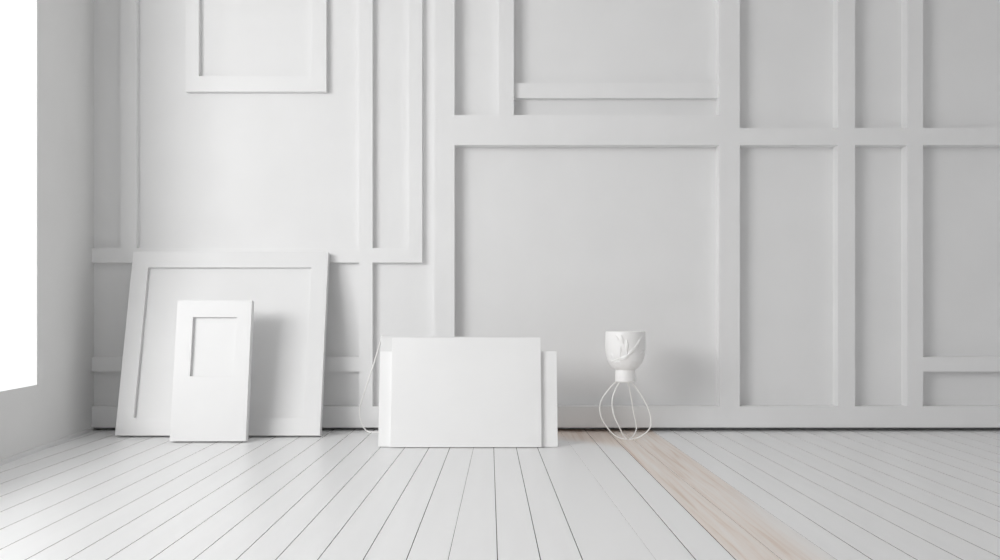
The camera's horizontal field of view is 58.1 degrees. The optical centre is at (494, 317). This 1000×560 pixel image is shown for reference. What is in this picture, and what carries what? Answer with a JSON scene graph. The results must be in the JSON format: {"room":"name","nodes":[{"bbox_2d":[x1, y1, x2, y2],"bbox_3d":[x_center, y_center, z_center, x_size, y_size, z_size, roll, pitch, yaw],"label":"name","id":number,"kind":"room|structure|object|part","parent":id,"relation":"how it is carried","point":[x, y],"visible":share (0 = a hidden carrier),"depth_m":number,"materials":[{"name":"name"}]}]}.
{"room":"empty room","nodes":[
{"label":"empty room","id":0,"kind":"room"},
{"bbox_2d":[0,0,93,459],"bbox_3d":[-2.426,-1.050,1.929,0.119,3.800,9.069,0,0,-6],"label":"wall","id":1,"kind":"structure","parent":0,"point":[60,402],"depth_m":5.79,"materials":[{"name":"paint"}]},
{"bbox_2d":[0,427,92,465],"bbox_3d":[-2.356,0.787,1.904,0.014,0.026,9.007,0,0,-6],"label":"baseboard","id":2,"kind":"structure","parent":1,"relation":"attached to","point":[58,441],"depth_m":5.47,"materials":[{"name":"white wood"}]},
{"bbox_2d":[0,429,999,559],"bbox_3d":[1.004,0.825,1.979,8.894,0.050,9.100,0,0,0],"label":"floor","id":3,"kind":"structure","parent":0,"point":[98,494],"depth_m":4.06,"materials":[{"name":"white paint"}]},
{"bbox_2d":[170,300,253,441],"bbox_3d":[-1.840,0.341,5.865,0.488,0.915,0.207,0,0,0],"label":"picture frame","id":4,"kind":"object","parent":3,"relation":"on","point":[214,338],"visible":1,"depth_m":5.84,"materials":[{"name":"white paint"}]},
{"bbox_3d":[-1.834,0.191,5.894,0.294,0.396,0.014,0,-9,0],"label":"backing panel","id":5,"kind":"part","parent":4,"relation":"part of","materials":[{"name":"white paint"}]},
{"bbox_2d":[115,252,329,435],"bbox_3d":[-1.855,0.167,6.194,1.370,1.264,0.362,0,0,0],"label":"picture frame","id":6,"kind":"object","parent":3,"relation":"on","point":[288,291],"visible":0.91,"depth_m":6.21,"materials":[{"name":"white paint"}]},
{"bbox_3d":[-1.855,0.166,6.201,1.148,1.061,0.014,0,-14,0],"label":"panel","id":7,"kind":"part","parent":6,"relation":"part of","materials":[{"name":"white paint"}]},
{"bbox_2d":[359,335,532,432],"bbox_3d":[-0.350,0.454,5.941,1.184,0.694,0.714,0,0,0],"label":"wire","id":8,"kind":"object","parent":3,"relation":"on","point":[386,342],"visible":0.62,"depth_m":5.70,"materials":[{"name":"white metal"}]},
{"bbox_3d":[-0.360,0.462,6.008,1.163,0.604,0.685,0,-10,0],"label":"wire leg","id":9,"kind":"part","parent":8,"relation":"part of","materials":[{"name":"white metal"}]},
{"bbox_3d":[-0.240,0.459,5.652,0.964,0.688,0.020,0,-10,0],"label":"panel","id":10,"kind":"part","parent":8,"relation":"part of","materials":[{"name":"white"}]},
{"bbox_2d":[390,338,541,446],"bbox_3d":[-0.179,0.461,5.601,0.932,0.676,0.141,0,0,0],"label":"display board","id":11,"kind":"object","parent":3,"relation":"on","point":[446,392],"visible":1,"depth_m":5.59,"materials":[{"name":"white"}]},
{"bbox_2d":[378,351,557,446],"bbox_3d":[-0.167,0.504,5.620,1.110,0.588,0.122,0,0,0],"label":"display board","id":12,"kind":"object","parent":3,"relation":"on","point":[549,423],"visible":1,"depth_m":5.61,"materials":[{"name":"white"}]},
{"bbox_2d":[599,331,651,439],"bbox_3d":[0.852,0.443,5.890,0.273,0.713,0.278,0,0,33],"label":"plant pot","id":13,"kind":"object","parent":3,"relation":"on","point":[625,350],"visible":1,"depth_m":5.80,"materials":[{"name":"white ceramic"}]},
{"bbox_3d":[0.772,0.605,5.880,0.194,0.389,0.019,0,0,-10],"label":"wire leg","id":14,"kind":"part","parent":13,"relation":"part of","materials":[{"name":"white metal"}]},
{"bbox_3d":[0.811,0.605,5.842,0.036,0.388,0.159,0,0,45],"label":"wire leg","id":15,"kind":"part","parent":13,"relation":"part of","materials":[{"name":"white metal"}]},
{"bbox_2d":[605,331,645,382],"bbox_3d":[0.853,0.252,5.892,0.263,0.332,0.276,0,0,0],"label":"bowl","id":16,"kind":"object","parent":13,"relation":"on","point":[625,350],"depth_m":5.79,"materials":[{"name":"white ceramic"}]},
{"bbox_3d":[0.904,0.608,5.944,0.038,0.383,0.123,0,0,30],"label":"wire leg","id":17,"kind":"part","parent":13,"relation":"part of","materials":[{"name":"white metal"}]},
{"bbox_3d":[0.953,0.606,5.910,0.157,0.388,0.027,0,0,-9],"label":"wire leg","id":18,"kind":"part","parent":13,"relation":"part of","materials":[{"name":"white metal"}]},
{"bbox_2d":[94,0,999,428],"bbox_3d":[0.750,-1.050,6.504,7.900,3.800,0.150,0,0,0],"label":"wall","id":19,"kind":"structure","parent":0,"point":[565,248],"depth_m":6.43,"materials":[{"name":"white paint"}]},
{"bbox_2d":[120,0,138,247],"bbox_3d":[-2.598,-1.723,6.404,0.113,2.454,0.050,0,0,0],"label":"trim","id":20,"kind":"structure","parent":19,"relation":"attached to","point":[129,9],"depth_m":6.38,"materials":[{"name":"white wood"}]},
{"bbox_2d":[92,248,358,262],"bbox_3d":[-1.912,-0.445,6.404,1.896,0.103,0.050,0,0,0],"label":"trim","id":21,"kind":"structure","parent":19,"relation":"attached to","point":[99,255],"depth_m":6.38,"materials":[{"name":"white paint"}]},
{"bbox_2d":[92,357,358,371],"bbox_3d":[-1.912,0.328,6.404,1.896,0.103,0.050,0,0,0],"label":"trim","id":22,"kind":"structure","parent":19,"relation":"attached to","point":[99,364],"depth_m":6.38,"materials":[{"name":"white paint"}]},
{"bbox_2d":[92,406,378,427],"bbox_3d":[-1.644,0.702,6.404,2.431,0.149,0.050,0,0,0],"label":"baseboard","id":23,"kind":"structure","parent":19,"relation":"attached to","point":[102,416],"depth_m":6.38,"materials":[{"name":"white paint"}]},
{"bbox_2d":[185,0,327,92],"bbox_3d":[-1.695,-2.152,6.403,0.998,1.095,0.050,0,0,0],"label":"wall frame","id":24,"kind":"object","parent":19,"relation":"attached to","point":[232,46],"visible":1,"depth_m":6.42,"materials":[{"name":"white wood"}]},
{"bbox_3d":[-1.700,-2.152,6.425,0.805,0.880,0.006,0,0,0],"label":"backing panel","id":25,"kind":"part","parent":24,"relation":"part of","materials":[{"name":"white paint"}]},
{"bbox_2d":[359,0,372,406],"bbox_3d":[-0.916,-1.161,6.404,0.096,3.577,0.050,0,0,0],"label":"trim","id":26,"kind":"structure","parent":19,"relation":"attached to","point":[365,6],"depth_m":6.38,"materials":[{"name":"white wood"}]},
{"bbox_2d":[372,248,408,262],"bbox_3d":[-0.739,-0.445,6.404,0.259,0.103,0.050,0,0,0],"label":"trim","id":27,"kind":"structure","parent":19,"relation":"attached to","point":[379,255],"depth_m":6.38,"materials":[{"name":"white paint"}]},
{"bbox_2d":[409,0,422,262],"bbox_3d":[-0.563,-1.672,6.404,0.092,2.557,0.050,0,0,0],"label":"trim","id":28,"kind":"structure","parent":19,"relation":"attached to","point":[415,6],"depth_m":6.38,"materials":[{"name":"white wood"}]},
{"bbox_2d":[434,0,454,336],"bbox_3d":[-0.355,-1.090,6.380,0.141,3.720,0.098,0,0,0],"label":"trim","id":29,"kind":"structure","parent":19,"relation":"attached to","point":[444,10],"depth_m":6.33,"materials":[{"name":"white wood"}]},
{"bbox_2d":[499,0,513,114],"bbox_3d":[0.080,-2.189,6.380,0.104,1.522,0.098,0,0,0],"label":"trim","id":30,"kind":"structure","parent":19,"relation":"attached to","point":[506,7],"depth_m":6.33,"materials":[{"name":"white wood"}]},
{"bbox_2d":[454,115,718,147],"bbox_3d":[0.647,-1.322,6.380,1.864,0.211,0.098,0,0,0],"label":"trim","id":31,"kind":"structure","parent":19,"relation":"attached to","point":[470,131],"depth_m":6.33,"materials":[{"name":"white wood"}]},
{"bbox_2d":[514,83,717,99],"bbox_3d":[0.859,-1.610,6.398,1.452,0.106,0.061,0,0,0],"label":"trim","id":32,"kind":"structure","parent":19,"relation":"attached to","point":[522,91],"depth_m":6.37,"materials":[{"name":"white wood"}]},
{"bbox_2d":[716,0,739,406],"bbox_3d":[1.651,-1.164,6.380,0.143,3.572,0.098,0,0,0],"label":"trim","id":33,"kind":"structure","parent":19,"relation":"attached to","point":[727,11],"depth_m":6.33,"materials":[{"name":"white paint"}]},
{"bbox_2d":[557,405,999,427],"bbox_3d":[2.196,0.696,6.380,4.962,0.148,0.098,0,0,0],"label":"trim","id":34,"kind":"structure","parent":19,"relation":"attached to","point":[568,416],"depth_m":6.33,"materials":[{"name":"white paint"}]},
{"bbox_2d":[740,128,837,147],"bbox_3d":[2.067,-1.277,6.380,0.691,0.120,0.098,0,0,0],"label":"trim","id":35,"kind":"structure","parent":19,"relation":"attached to","point":[749,137],"depth_m":6.33,"materials":[{"name":"white wood"}]},
{"bbox_2d":[833,0,854,406],"bbox_3d":[2.472,-1.164,6.380,0.120,3.572,0.098,0,0,0],"label":"trim","id":36,"kind":"structure","parent":19,"relation":"attached to","point":[843,10],"depth_m":6.33,"materials":[{"name":"white paint"}]},
{"bbox_2d":[855,128,906,147],"bbox_3d":[2.717,-1.277,6.380,0.369,0.120,0.098,0,0,0],"label":"trim","id":37,"kind":"structure","parent":19,"relation":"attached to","point":[864,137],"depth_m":6.33,"materials":[{"name":"white wood"}]},
{"bbox_2d":[901,0,922,406],"bbox_3d":[2.956,-1.164,6.380,0.109,3.572,0.098,0,0,0],"label":"trim","id":38,"kind":"structure","parent":19,"relation":"attached to","point":[911,10],"depth_m":6.33,"materials":[{"name":"white paint"}]},
{"bbox_2d":[923,128,999,147],"bbox_3d":[3.844,-1.277,6.380,1.667,0.120,0.098,0,0,0],"label":"trim","id":39,"kind":"structure","parent":19,"relation":"attached to","point":[932,137],"depth_m":6.33,"materials":[{"name":"white wood"}]},
{"bbox_2d":[923,356,999,371],"bbox_3d":[3.844,0.325,6.380,1.667,0.102,0.098,0,0,0],"label":"trim","id":40,"kind":"structure","parent":19,"relation":"attached to","point":[930,363],"depth_m":6.33,"materials":[{"name":"white paint"}]}
]}

